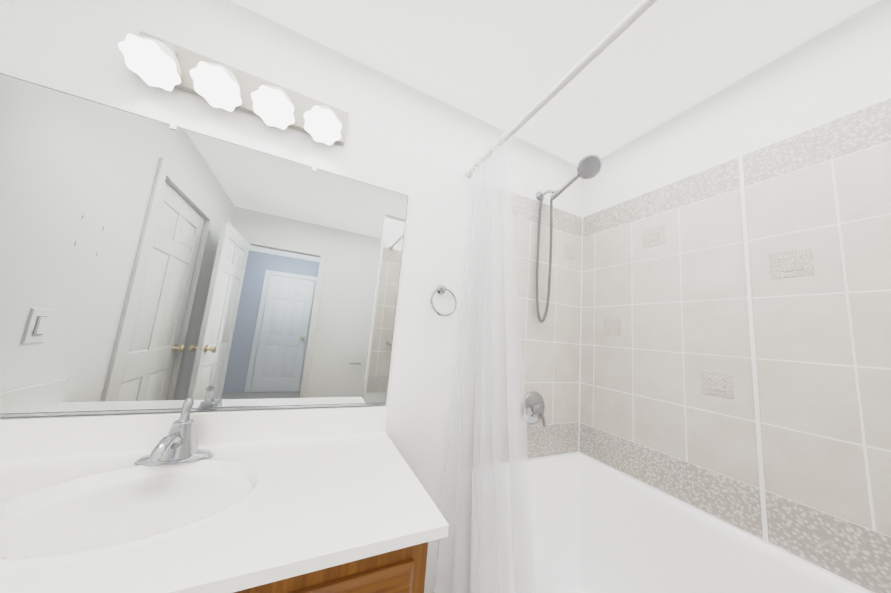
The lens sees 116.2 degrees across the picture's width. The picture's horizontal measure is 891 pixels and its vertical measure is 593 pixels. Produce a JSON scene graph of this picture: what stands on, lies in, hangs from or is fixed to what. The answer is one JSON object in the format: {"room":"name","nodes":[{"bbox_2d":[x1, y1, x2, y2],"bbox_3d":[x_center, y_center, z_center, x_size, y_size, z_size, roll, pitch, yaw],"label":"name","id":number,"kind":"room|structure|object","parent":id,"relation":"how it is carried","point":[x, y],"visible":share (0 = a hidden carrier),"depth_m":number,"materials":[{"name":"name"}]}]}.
{"room":"bathroom","nodes":[
{"label":"bathroom","id":0,"kind":"room"},
{"bbox_2d":[0,0,9,27],"bbox_3d":[-1.163,-0.034,0.231,0.100,2.400,0.950,8,-9,-25],"label":"wall","id":1,"kind":"structure","parent":0,"point":[4,4],"depth_m":0.79,"materials":[{"name":"white paint"}]},
{"bbox_2d":[0,0,582,592],"bbox_3d":[-0.275,0.177,1.227,2.590,2.400,0.100,8,-9,-25],"label":"wall","id":2,"kind":"structure","parent":0,"point":[422,150],"depth_m":1.20,"materials":[{"name":"white paint"}]},
{"bbox_2d":[0,73,407,416],"bbox_3d":[-0.756,-0.091,0.956,1.220,0.929,0.009,8,-9,-25],"label":"mirror","id":3,"kind":"object","parent":2,"relation":"attached to","point":[148,265],"visible":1,"depth_m":0.90,"materials":[{"name":"clear glass"}]},
{"bbox_2d":[118,31,348,144],"bbox_3d":[-0.686,-0.736,0.980,0.650,0.181,0.149,8,-9,-25],"label":"sconce","id":4,"kind":"object","parent":2,"relation":"attached to","point":[152,60],"visible":0.98,"depth_m":0.97,"materials":[{"name":"white glass"}]},
{"bbox_2d":[430,285,456,315],"bbox_3d":[-0.013,0.017,1.280,0.133,0.150,0.060,8,-9,-25],"label":"towel ring","id":5,"kind":"object","parent":2,"relation":"attached to","point":[441,289],"visible":1,"depth_m":1.27,"materials":[{"name":"silver metal"}]},
{"bbox_2d":[459,181,581,467],"bbox_3d":[0.467,0.138,1.528,0.800,1.418,0.010,8,-9,-25],"label":"wall tile","id":6,"kind":"structure","parent":2,"relation":"attached to","point":[550,351],"depth_m":1.56,"materials":[{"name":"beige tile"}]},
{"bbox_2d":[521,392,545,426],"bbox_3d":[0.481,0.590,1.445,0.164,0.164,0.078,8,-9,-25],"label":"shower valve","id":7,"kind":"object","parent":6,"relation":"attached to","point":[534,407],"visible":0.94,"depth_m":1.45,"materials":[{"name":"silver metal"}]},
{"bbox_2d":[465,0,656,177],"bbox_3d":[0.461,-0.709,0.737,0.048,0.048,1.570,8,-9,-25],"label":"curtain rod","id":8,"kind":"object","parent":2,"relation":"attached to","point":[624,24],"visible":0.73,"depth_m":0.84,"materials":[{"name":"white plastic"}]},
{"bbox_2d":[434,131,535,592],"bbox_3d":[0.196,0.257,1.031,0.125,1.888,0.519,10,-9,-32],"label":"shower curtain","id":9,"kind":"object","parent":8,"relation":"hanging from","point":[498,564],"visible":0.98,"depth_m":1.04,"materials":[{"name":"white plastic"}]},
{"bbox_2d":[536,154,601,322],"bbox_3d":[0.624,-0.283,1.459,0.102,0.844,0.357,11,-10,-38],"label":"shower head","id":10,"kind":"object","parent":2,"relation":"attached to","point":[589,166],"visible":1,"depth_m":1.51},
{"bbox_2d":[230,0,878,164],"bbox_3d":[0.369,-1.155,0.279,2.590,0.080,2.590,8,-9,-25],"label":"ceiling","id":11,"kind":"structure","parent":0,"point":[506,65],"depth_m":1.12,"materials":[{"name":"white paint"}]},
{"bbox_2d":[582,0,890,216],"bbox_3d":[1.405,0.231,0.591,0.100,2.400,2.490,8,-9,-25],"label":"wall","id":12,"kind":"structure","parent":0,"point":[840,69],"depth_m":1.09,"materials":[{"name":"white paint"}]},
{"bbox_2d":[578,98,890,592],"bbox_3d":[1.167,0.124,0.994,0.014,1.418,1.579,8,-9,-25],"label":"wall tile","id":13,"kind":"structure","parent":12,"relation":"attached to","point":[735,345],"depth_m":1.01,"materials":[{"name":"beige tile"}]},
{"bbox_3d":[0.165,1.279,-0.055,2.590,0.050,2.590,8,-9,-25],"label":"floor","id":14,"kind":"structure","parent":0,"visible":0},
{"bbox_2d":[234,542,427,592],"bbox_3d":[-0.717,0.860,0.551,1.202,0.794,0.605,8,-9,-25],"label":"vanity cabinet","id":15,"kind":"object","parent":14,"relation":"on","point":[403,570],"visible":0.48,"depth_m":0.56,"materials":[{"name":"brown wood"}]},
{"bbox_2d":[0,398,448,592],"bbox_3d":[-0.670,0.425,0.619,1.227,0.292,0.597,8,-9,-25],"label":"countertop","id":16,"kind":"structure","parent":15,"relation":"on","point":[186,500],"depth_m":0.64,"materials":[{"name":"white stone"}]},
{"bbox_2d":[469,451,874,592],"bbox_3d":[0.751,1.087,0.703,0.745,0.629,1.567,8,-9,-25],"label":"tub","id":17,"kind":"object","parent":14,"relation":"on","point":[597,526],"visible":0.81,"depth_m":1.24,"materials":[{"name":"white ceramic"}]}
]}

